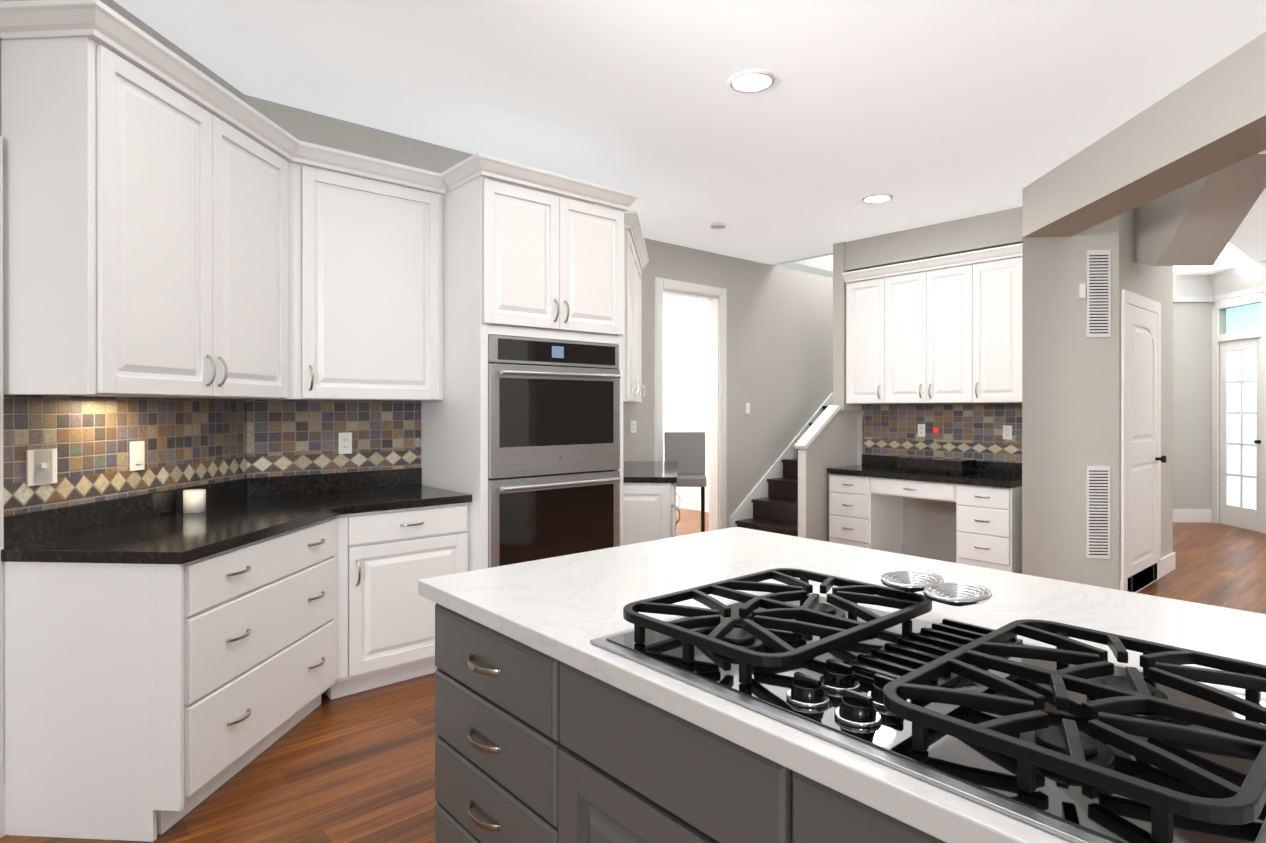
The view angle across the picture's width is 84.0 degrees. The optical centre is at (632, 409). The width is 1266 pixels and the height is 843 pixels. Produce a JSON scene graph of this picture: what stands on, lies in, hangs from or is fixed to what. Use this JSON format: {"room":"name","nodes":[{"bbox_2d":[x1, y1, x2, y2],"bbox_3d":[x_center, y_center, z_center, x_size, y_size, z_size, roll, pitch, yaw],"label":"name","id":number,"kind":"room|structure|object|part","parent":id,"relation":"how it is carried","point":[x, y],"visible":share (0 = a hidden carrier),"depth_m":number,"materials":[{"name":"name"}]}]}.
{"room":"kitchen","nodes":[
{"label":"kitchen","id":0,"kind":"room"},
{"bbox_2d":[0,0,244,399],"bbox_3d":[-2.199,-0.107,0.942,0.120,2.950,5.320,0,0,4],"label":"wall","id":1,"kind":"structure","parent":0,"point":[145,28],"depth_m":2.96,"materials":[{"name":"paint"}]},
{"bbox_2d":[0,135,5,837],"bbox_3d":[-2.130,0.244,1.702,0.153,2.245,1.133,0,0,4],"label":"door frame","id":2,"kind":"structure","parent":1,"relation":"attached to","point":[2,812],"depth_m":2.25,"materials":[{"name":"white wood"}]},
{"bbox_2d":[0,0,351,399],"bbox_3d":[-1.853,-0.669,2.835,1.019,1.235,1.019,0,0,-41],"label":"upper cabinet","id":3,"kind":"object","parent":1,"relation":"attached to","point":[161,240],"depth_m":2.50,"materials":[{"name":"white wood"}]},
{"bbox_2d":[3,395,420,515],"bbox_3d":[-1.646,0.147,3.198,1.836,0.392,0.918,0,0,-41],"label":"backsplash","id":4,"kind":"structure","parent":1,"relation":"attached to","point":[61,451],"depth_m":3.05,"materials":[{"name":"tile"}]},
{"bbox_2d":[352,153,446,400],"bbox_3d":[-1.458,-0.670,3.719,0.867,1.235,0.376,0,0,-41],"label":"upper cabinet","id":5,"kind":"object","parent":1,"relation":"attached to","point":[397,231],"depth_m":3.73,"materials":[{"name":"white wood"}]},
{"bbox_2d":[244,94,586,477],"bbox_3d":[-1.198,-0.113,4.278,2.209,2.950,0.120,0,0,-41],"label":"wall","id":6,"kind":"structure","parent":0,"point":[317,129],"depth_m":3.92,"materials":[{"name":"paint"}]},
{"bbox_2d":[0,508,1265,842],"bbox_3d":[1.053,1.390,5.401,23.000,0.060,21.000,0,0,-41],"label":"floor","id":7,"kind":"structure","parent":0,"point":[356,768],"depth_m":2.72,"materials":[{"name":"brown wood"}]},
{"bbox_2d":[4,513,419,841],"bbox_3d":[-1.679,0.925,2.771,1.194,0.880,1.170,0,0,-41],"label":"base cabinet","id":8,"kind":"object","parent":7,"relation":"on","point":[146,702],"depth_m":2.26,"materials":[{"name":"white wood"}]},
{"bbox_2d":[1,468,471,564],"bbox_3d":[-1.502,0.414,3.028,1.842,0.139,1.364,0,0,-41],"label":"countertop","id":9,"kind":"structure","parent":8,"relation":"on","point":[161,527],"depth_m":2.78,"materials":[{"name":"black stone"}]},
{"bbox_2d":[183,488,205,512],"bbox_3d":[-1.900,0.392,3.047,0.084,0.103,0.084,0,0,-41],"label":"candle","id":10,"kind":"object","parent":9,"relation":"on","point":[194,500],"visible":1,"depth_m":3.02,"materials":[{"name":"white wax"}]},
{"bbox_2d":[356,502,468,675],"bbox_3d":[-1.316,0.923,3.673,0.716,0.880,0.637,0,0,-41],"label":"base cabinet","id":11,"kind":"object","parent":7,"relation":"on","point":[444,529],"depth_m":3.55,"materials":[{"name":"white wood"}]},
{"bbox_2d":[421,152,637,570],"bbox_3d":[-0.630,0.037,4.165,1.070,2.650,0.791,0,0,-41],"label":"tall cabinet","id":12,"kind":"object","parent":7,"relation":"on","point":[521,262],"visible":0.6,"depth_m":3.81,"materials":[{"name":"white wood"}]},
{"bbox_2d":[488,335,620,567],"bbox_3d":[-0.617,0.277,4.150,0.866,1.330,0.758,0,0,-41],"label":"double oven","id":13,"kind":"object","parent":12,"relation":"in","point":[554,479],"visible":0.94,"depth_m":3.87,"materials":[{"name":"silver metal"}]},
{"bbox_2d":[623,483,680,536],"bbox_3d":[0.028,0.919,5.290,0.650,0.878,1.330,0,0,4],"label":"base cabinet","id":14,"kind":"object","parent":7,"relation":"on","point":[630,490],"depth_m":4.63,"materials":[{"name":"white wood"}]},
{"bbox_2d":[623,461,677,482],"bbox_3d":[0.019,0.389,5.297,0.632,0.179,1.355,0,0,4],"label":"countertop","id":15,"kind":"structure","parent":14,"relation":"on","point":[647,472],"depth_m":4.94,"materials":[{"name":"black stone"}]},
{"bbox_2d":[664,432,706,531],"bbox_3d":[0.470,0.783,6.377,0.380,1.150,0.380,0,0,4],"label":"bar stool","id":16,"kind":"object","parent":7,"relation":"on","point":[685,451],"visible":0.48,"depth_m":6.51,"materials":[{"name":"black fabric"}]},
{"bbox_2d":[435,603,945,842],"bbox_3d":[0.686,0.928,1.335,1.245,0.879,2.362,0,0,-41],"label":"kitchen island","id":17,"kind":"object","parent":7,"relation":"on","point":[532,745],"visible":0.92,"depth_m":1.34,"materials":[{"name":"grey wood"}]},
{"bbox_2d":[418,527,1265,842],"bbox_3d":[0.711,0.467,1.348,1.270,0.040,2.430,0,0,-41],"label":"island countertop","id":18,"kind":"structure","parent":17,"relation":"on","point":[566,609],"depth_m":1.54,"materials":[{"name":"white stone"}]},
{"bbox_2d":[590,568,1265,842],"bbox_3d":[0.467,0.412,1.182,0.615,0.069,0.970,0,0,-41],"label":"cooktop","id":19,"kind":"object","parent":18,"relation":"in","point":[835,696],"depth_m":1.00,"materials":[{"name":"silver metal"}]},
{"bbox_3d":[0.292,0.407,1.391,0.547,0.059,0.392,0,0,-41],"label":"cooktop grate","id":20,"kind":"part","parent":19,"relation":"part of","materials":[{"name":"black metal"}]},
{"bbox_3d":[0.649,0.408,0.980,0.547,0.059,0.392,0,0,-41],"label":"cooktop grate","id":21,"kind":"part","parent":19,"relation":"part of","materials":[{"name":"black metal"}]},
{"bbox_2d":[880,571,992,606],"bbox_3d":[0.610,0.366,1.425,0.186,0.029,0.226,0,0,-41],"label":"spoon rest","id":22,"kind":"object","parent":18,"relation":"on","point":[933,587],"visible":1,"depth_m":1.41,"materials":[{"name":"silver metal"}]},
{"bbox_2d":[735,406,827,536],"bbox_3d":[2.532,0.655,7.963,3.045,1.400,1.002,0,0,-41],"label":"stairs","id":23,"kind":"structure","parent":7,"relation":"on","point":[775,510],"depth_m":7.38,"materials":[{"name":"black wood"}]},
{"bbox_2d":[829,474,904,553],"bbox_3d":[2.163,0.973,6.531,0.597,0.768,0.420,0,0,-41],"label":"base cabinet","id":24,"kind":"object","parent":7,"relation":"on","point":[865,512],"depth_m":6.32,"materials":[{"name":"white wood"}]},
{"bbox_2d":[827,454,1021,487],"bbox_3d":[2.539,0.508,6.080,0.617,0.160,1.592,0,0,-41],"label":"countertop","id":25,"kind":"structure","parent":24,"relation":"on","point":[970,472],"depth_m":5.97,"materials":[{"name":"black stone"}]},
{"bbox_2d":[953,484,1021,573],"bbox_3d":[2.931,0.975,5.646,0.597,0.768,0.420,0,0,-41],"label":"base cabinet","id":26,"kind":"object","parent":7,"relation":"on","point":[988,519],"depth_m":5.41,"materials":[{"name":"white wood"}]},
{"bbox_2d":[663,295,708,511],"bbox_3d":[-0.483,-0.126,11.057,0.100,2.950,7.380,0,0,-41],"label":"wall","id":27,"kind":"structure","parent":0,"point":[685,364],"depth_m":9.52,"materials":[{"name":"white paint"}]},
{"bbox_2d":[113,0,1265,295],"bbox_3d":[1.053,-2.455,5.394,23.000,1.730,21.000,0,0,-41],"label":"ceiling","id":28,"kind":"structure","parent":0,"point":[925,112],"depth_m":3.45,"materials":[{"name":"paint"}]},
{"bbox_2d":[710,222,725,228],"bbox_3d":[0.729,-1.576,6.028,0.129,0.030,0.129,0,0,43],"label":"smoke detector","id":29,"kind":"object","parent":28,"relation":"in","point":[716,225],"depth_m":5.99,"materials":[{"name":"white plastic"}]},
{"bbox_2d":[728,69,774,92],"bbox_3d":[0.571,-1.582,3.388,0.223,0.023,0.222,0,0,43],"label":"recessed light","id":30,"kind":"object","parent":28,"relation":"in","point":[751,81],"depth_m":3.38,"materials":[{"name":"white plastic"}]},
{"bbox_2d":[862,193,892,203],"bbox_3d":[1.832,-1.586,5.276,0.223,0.023,0.222,0,0,43],"label":"recessed light","id":31,"kind":"object","parent":28,"relation":"in","point":[881,197],"depth_m":5.28,"materials":[{"name":"white plastic"}]},
{"bbox_2d":[623,238,832,527],"bbox_3d":[1.946,-0.946,8.198,5.980,4.600,0.120,0,0,-41],"label":"wall","id":32,"kind":"structure","parent":0,"point":[780,350],"depth_m":7.59,"materials":[{"name":"paint"}]},
{"bbox_2d":[630,421,635,432],"bbox_3d":[0.004,0.158,6.424,0.070,0.116,0.009,0,0,-41],"label":"outlet","id":33,"kind":"object","parent":32,"relation":"attached to","point":[633,423],"depth_m":6.42,"materials":[{"name":"white plastic"}]},
{"bbox_2d":[654,277,726,530],"bbox_3d":[0.543,0.057,6.963,1.000,2.600,0.151,0,0,-41],"label":"door frame","id":34,"kind":"structure","parent":32,"relation":"attached to","point":[716,297],"depth_m":7.18,"materials":[{"name":"white wood"}]},
{"bbox_2d":[745,403,749,413],"bbox_3d":[1.220,-0.014,7.479,0.070,0.116,0.010,0,0,-41],"label":"light switch","id":35,"kind":"object","parent":32,"relation":"attached to","point":[747,405],"depth_m":7.47,"materials":[{"name":"white plastic"}]},
{"bbox_2d":[730,393,832,527],"bbox_3d":[2.186,0.574,8.313,3.110,1.560,0.019,0,0,-41],"label":"trim","id":36,"kind":"structure","parent":32,"relation":"attached to","point":[744,510],"depth_m":7.70,"materials":[{"name":"white wood"}]},
{"bbox_2d":[800,410,856,541],"bbox_3d":[1.980,0.507,6.773,1.160,1.700,0.060,0,0,-41],"label":"wall","id":37,"kind":"structure","parent":0,"point":[833,444],"depth_m":6.58,"materials":[{"name":"paint"}]},
{"bbox_2d":[794,405,840,537],"bbox_3d":[1.721,0.657,6.549,0.578,1.401,0.120,0,0,-41],"label":"trim","id":38,"kind":"structure","parent":37,"relation":"attached to","point":[816,428],"depth_m":6.40,"materials":[{"name":"white wood"}]},
{"bbox_2d":[833,209,1152,562],"bbox_3d":[2.969,-0.942,6.126,0.750,4.600,2.330,0,0,-41],"label":"wall","id":39,"kind":"structure","parent":0,"point":[929,526],"depth_m":6.31,"materials":[{"name":"paint"}]},
{"bbox_2d":[842,268,873,403],"bbox_3d":[2.282,-0.676,6.602,0.317,1.235,0.464,0,0,-41],"label":"upper cabinet","id":40,"kind":"object","parent":39,"relation":"attached to","point":[860,294],"depth_m":6.55,"materials":[{"name":"white wood"}]},
{"bbox_2d":[874,253,961,403],"bbox_3d":[2.651,-0.675,6.178,0.317,1.235,0.902,0,0,-41],"label":"upper cabinet","id":41,"kind":"object","parent":39,"relation":"attached to","point":[951,334],"depth_m":6.13,"materials":[{"name":"white wood"}]},
{"bbox_2d":[862,403,1021,462],"bbox_3d":[2.760,0.191,6.272,0.032,0.492,1.592,0,0,-41],"label":"backsplash","id":42,"kind":"structure","parent":39,"relation":"attached to","point":[984,431],"depth_m":6.26,"materials":[{"name":"tile"}]},
{"bbox_2d":[962,243,1021,402],"bbox_3d":[3.021,-0.674,5.752,0.317,1.235,0.468,0,0,-41],"label":"upper cabinet","id":43,"kind":"object","parent":39,"relation":"attached to","point":[991,290],"depth_m":5.66,"materials":[{"name":"white wood"}]},
{"bbox_2d":[997,206,1120,589],"bbox_3d":[3.080,-0.115,5.085,0.450,2.950,0.610,0,0,-41],"label":"wall","id":44,"kind":"structure","parent":0,"point":[1071,401],"depth_m":5.04,"materials":[{"name":"paint"}]},
{"bbox_2d":[1079,250,1110,336],"bbox_3d":[3.295,-0.830,5.015,0.210,0.620,0.018,0,0,4],"label":"air vent","id":45,"kind":"object","parent":44,"relation":"in","point":[1095,290],"depth_m":5.01,"materials":[{"name":"white metal"}]},
{"bbox_2d":[1086,466,1109,558],"bbox_3d":[3.320,0.730,5.020,0.160,0.660,0.012,0,0,4],"label":"air vent","id":46,"kind":"object","parent":44,"relation":"in","point":[1097,477],"depth_m":5.02,"materials":[{"name":"white metal"}]},
{"bbox_2d":[1022,32,1265,236],"bbox_3d":[2.840,-0.111,3.255,0.330,2.950,3.600,0,0,4],"label":"ceiling beam","id":47,"kind":"structure","parent":0,"point":[1209,121],"depth_m":3.65,"materials":[{"name":"paint"}]},
{"bbox_2d":[1153,266,1172,557],"bbox_3d":[4.118,-0.117,5.987,0.800,2.950,0.610,0,0,-41],"label":"wall","id":48,"kind":"structure","parent":0,"point":[1162,275],"depth_m":5.88,"materials":[{"name":"paint"}]},
{"bbox_2d":[1121,290,1165,591],"bbox_3d":[3.901,0.250,5.338,1.000,2.220,0.083,0,0,-41],"label":"hall door","id":49,"kind":"structure","parent":48,"relation":"in","point":[1142,458],"depth_m":5.31,"materials":[{"name":"white wood"}]},
{"bbox_2d":[1120,552,1175,592],"bbox_3d":[4.061,1.289,5.522,1.500,0.140,0.019,0,0,-41],"label":"trim","id":50,"kind":"structure","parent":48,"relation":"attached to","point":[1168,563],"depth_m":5.71,"materials":[{"name":"white"}]},
{"bbox_2d":[1173,302,1211,508],"bbox_3d":[5.912,-0.122,8.589,2.100,2.950,0.120,0,0,4],"label":"wall","id":51,"kind":"structure","parent":0,"point":[1192,368],"depth_m":8.47,"materials":[{"name":"paint"}]},
{"bbox_2d":[1134,154,1265,265],"bbox_3d":[3.890,-1.304,4.793,0.390,0.569,0.860,0,0,4],"label":"wall","id":52,"kind":"structure","parent":0,"point":[1198,222],"depth_m":4.76,"materials":[{"name":"paint"}]},
{"bbox_2d":[1219,302,1260,522],"bbox_3d":[6.907,-0.118,6.528,0.120,2.950,4.120,0,0,4],"label":"wall","id":53,"kind":"structure","parent":0,"point":[1222,321],"depth_m":8.38,"materials":[{"name":"paint"}]},
{"bbox_2d":[1173,260,1265,522],"bbox_3d":[6.331,-0.118,7.018,3.025,2.949,4.320,0,0,-41],"label":"trim","id":54,"kind":"structure","parent":53,"relation":"attached to","point":[1248,279],"depth_m":8.30,"materials":[{"name":"white wood"}]},
{"bbox_2d":[1211,291,1265,533],"bbox_3d":[6.966,0.030,8.051,0.115,2.650,0.835,0,0,4],"label":"door","id":55,"kind":"structure","parent":53,"relation":"attached to","point":[1242,340],"depth_m":8.08,"materials":[{"name":"white"}]},
{"bbox_3d":[-0.340,-0.116,5.596,0.985,2.950,0.985,0,0,-41],"label":"wall","id":56,"kind":"structure","parent":0,"visible":0},
{"bbox_2d":[623,210,644,402],"bbox_3d":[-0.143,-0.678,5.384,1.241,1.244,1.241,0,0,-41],"label":"upper cabinet","id":57,"kind":"object","parent":56,"relation":"attached to","point":[631,219],"depth_m":4.65,"materials":[{"name":"white wood"}]}
]}

